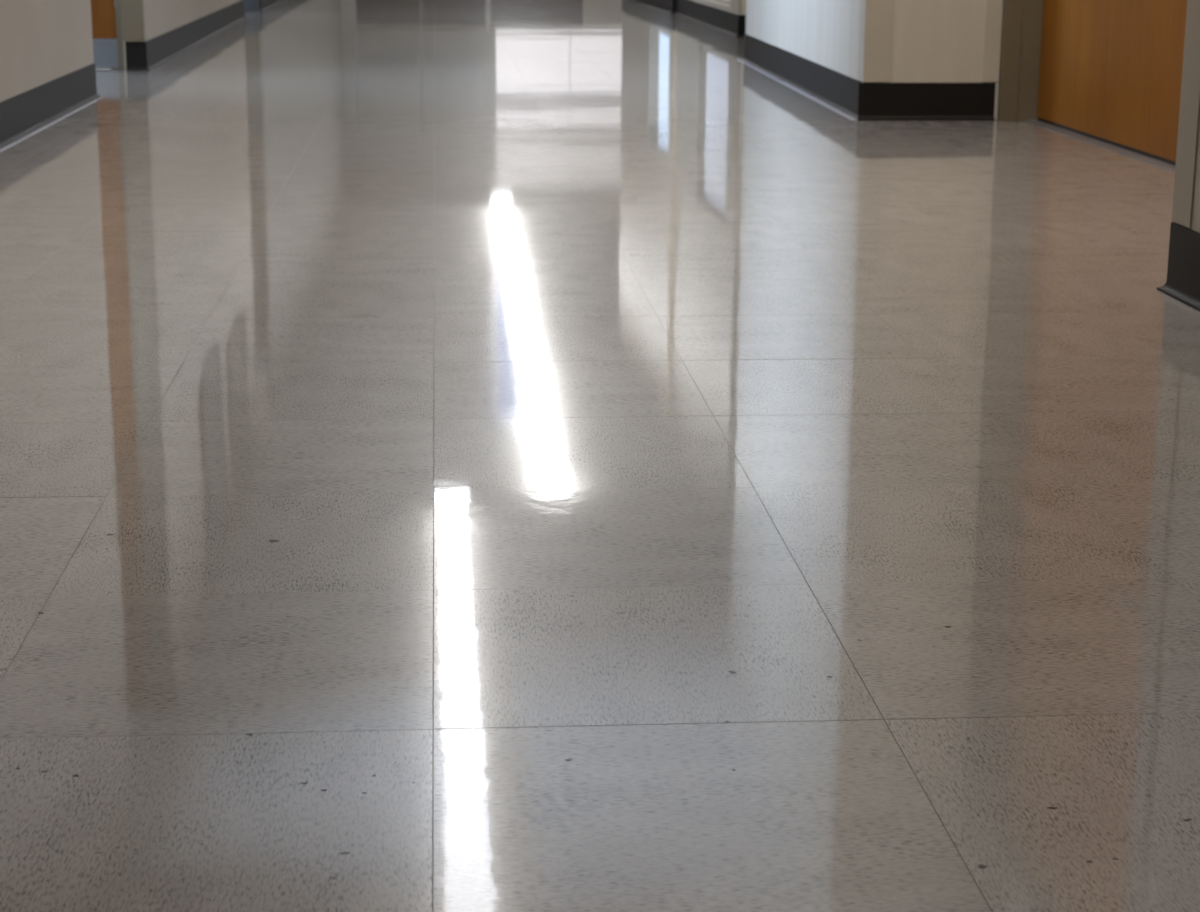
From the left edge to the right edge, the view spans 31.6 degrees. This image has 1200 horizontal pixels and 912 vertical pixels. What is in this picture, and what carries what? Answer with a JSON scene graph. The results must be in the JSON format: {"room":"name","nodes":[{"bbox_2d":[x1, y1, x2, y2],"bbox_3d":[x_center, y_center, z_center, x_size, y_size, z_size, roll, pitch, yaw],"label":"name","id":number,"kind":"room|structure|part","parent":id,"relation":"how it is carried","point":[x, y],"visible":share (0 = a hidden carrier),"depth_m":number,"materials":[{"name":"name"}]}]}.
{"room":"school corridor","nodes":[
{"label":"school corridor","id":0,"kind":"room"},
{"bbox_2d":[0,0,240,101],"bbox_3d":[-1.434,-1.788,4.092,0.172,2.500,15.200,-1,14,-4],"label":"wall","id":1,"kind":"structure","parent":0,"point":[42,42],"depth_m":5.74,"materials":[{"name":"beige paint"}]},
{"bbox_2d":[0,63,103,151],"bbox_3d":[-1.215,0.040,1.742,0.175,0.102,9.733,-1,14,-4],"label":"baseboard","id":2,"kind":"structure","parent":1,"relation":"attached to","point":[23,115],"depth_m":5.58,"materials":[{"name":"grey plastic"}]},
{"bbox_2d":[91,0,144,69],"bbox_3d":[-2.116,-2.577,7.299,1.000,2.460,0.152,-1,14,-4],"label":"door","id":3,"kind":"structure","parent":1,"relation":"in","point":[114,22],"depth_m":7.59,"materials":[{"name":"orange wood"}]},
{"bbox_3d":[-2.180,-1.447,7.616,0.892,0.102,0.049,-1,14,-4],"label":"kick plate","id":4,"kind":"part","parent":3,"relation":"part of","materials":[{"name":"metal"}]},
{"bbox_3d":[-1.712,-2.590,7.364,0.026,2.460,0.080,-1,14,-4],"label":"frame","id":5,"kind":"part","parent":3,"relation":"part of","materials":[{"name":"beige paint"}]},
{"bbox_2d":[125,0,246,70],"bbox_3d":[-1.852,-1.950,9.649,0.144,0.102,4.338,-1,14,-5],"label":"baseboard","id":6,"kind":"structure","parent":1,"relation":"attached to","point":[148,55],"depth_m":8.58,"materials":[{"name":"grey plastic"}]},
{"bbox_2d":[0,0,1199,911],"bbox_3d":[-1.266,-2.074,10.372,8.839,0.001,27.737,-1,14,-4],"label":"floor","id":7,"kind":"structure","parent":0,"point":[455,455],"depth_m":2.04,"materials":[{"name":"tile"}]},
{"bbox_2d":[691,0,741,14],"bbox_3d":[0.678,-3.533,11.097,0.223,2.500,2.620,-1,14,-4],"label":"wall","id":8,"kind":"structure","parent":0,"point":[735,6],"depth_m":10.49,"materials":[{"name":"beige paint"}]},
{"bbox_2d":[629,0,745,36],"bbox_3d":[0.412,-2.691,12.660,0.502,0.102,5.447,-2,14,-10],"label":"baseboard","id":9,"kind":"structure","parent":8,"relation":"attached to","point":[730,23],"depth_m":11.36,"materials":[{"name":"grey plastic"}]},
{"bbox_2d":[713,0,729,4],"bbox_3d":[0.635,-2.748,10.888,0.040,0.820,1.200,-1,14,-4],"label":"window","id":10,"kind":"structure","parent":8,"relation":"in","point":[727,2],"depth_m":10.74,"materials":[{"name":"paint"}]},
{"bbox_2d":[742,0,745,14],"bbox_3d":[0.757,-3.258,9.813,0.150,2.386,0.007,-1,14,-4],"label":"trim","id":11,"kind":"structure","parent":8,"relation":"attached to","point":[743,1],"depth_m":10.09,"materials":[{"name":"paint"}]},
{"bbox_2d":[745,0,1002,119],"bbox_3d":[1.022,-2.466,6.858,0.782,2.500,2.650,-1,14,-4],"label":"wall pillar","id":12,"kind":"structure","parent":0,"point":[935,41],"depth_m":5.84,"materials":[{"name":"beige paint"}]},
{"bbox_2d":[736,34,862,119],"bbox_3d":[0.997,-1.307,7.164,0.814,0.102,2.682,-1,14,-4],"label":"baseboard","id":13,"kind":"structure","parent":12,"relation":"attached to","point":[836,91],"depth_m":6.82,"materials":[{"name":"grey plastic"}]},
{"bbox_2d":[858,0,894,81],"bbox_3d":[0.766,-2.189,5.577,0.080,2.376,0.082,-1,14,-4],"label":"trim","id":14,"kind":"structure","parent":12,"relation":"attached to","point":[876,26],"depth_m":5.80,"materials":[{"name":"paint"}]},
{"bbox_2d":[857,83,995,120],"bbox_3d":[0.901,-0.976,5.846,0.382,0.102,0.014,-1,14,-4],"label":"baseboard","id":15,"kind":"structure","parent":12,"relation":"attached to","point":[876,101],"depth_m":5.85,"materials":[{"name":"grey plastic"}]},
{"bbox_2d":[983,0,1002,81],"bbox_3d":[1.085,-2.183,5.562,0.046,2.376,0.002,-1,14,-4],"label":"trim","id":16,"kind":"structure","parent":12,"relation":"attached to","point":[994,8],"depth_m":5.82,"materials":[{"name":"paint"}]},
{"bbox_2d":[1174,117,1199,232],"bbox_3d":[1.434,-0.715,-0.105,0.738,2.500,6.130,-1,14,-4],"label":"wall","id":17,"kind":"structure","parent":0,"point":[1195,225],"depth_m":3.01,"materials":[{"name":"beige paint"}]},
{"bbox_2d":[1157,222,1199,311],"bbox_3d":[1.419,0.447,0.194,0.752,0.102,6.144,-1,14,-4],"label":"baseboard","id":18,"kind":"structure","parent":17,"relation":"attached to","point":[1182,284],"depth_m":3.06,"materials":[{"name":"grey plastic"}]},
{"bbox_2d":[1172,0,1199,227],"bbox_3d":[0.900,-1.489,2.791,0.102,2.376,0.078,-1,14,-4],"label":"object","id":19,"kind":"structure","parent":17,"relation":"attached to","point":[1189,113],"depth_m":3.04,"materials":[{"name":"paint"}]},
{"bbox_3d":[-2.488,-5.186,17.596,0.144,2.500,11.070,-1,14,-4],"label":"wall","id":20,"kind":"structure","parent":0,"visible":0},
{"bbox_2d":[244,0,259,11],"bbox_3d":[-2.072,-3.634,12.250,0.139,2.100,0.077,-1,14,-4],"label":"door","id":21,"kind":"structure","parent":20,"relation":"in","point":[250,5],"depth_m":12.46,"materials":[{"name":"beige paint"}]},
{"bbox_2d":[259,0,284,11],"bbox_3d":[-2.486,-4.014,17.853,0.158,0.102,11.024,-1,14,-4],"label":"baseboard","id":22,"kind":"structure","parent":20,"relation":"attached to","point":[264,5],"depth_m":12.96,"materials":[{"name":"grey plastic"}]},
{"bbox_3d":[1.417,-1.805,4.237,0.100,2.500,2.800,-1,14,-4],"label":"wall","id":23,"kind":"structure","parent":0,"visible":0},
{"bbox_2d":[997,0,1186,171],"bbox_3d":[1.234,-1.810,4.992,0.153,2.140,1.450,-1,14,-4],"label":"door","id":24,"kind":"structure","parent":23,"relation":"in","point":[1107,74],"depth_m":5.28,"materials":[{"name":"brown wood"}]},
{"bbox_3d":[1.234,-1.810,4.992,0.153,2.140,1.450,-1,14,-4],"label":"frame","id":25,"kind":"part","parent":24,"relation":"part of","materials":[{"name":"beige paint"}]}
]}

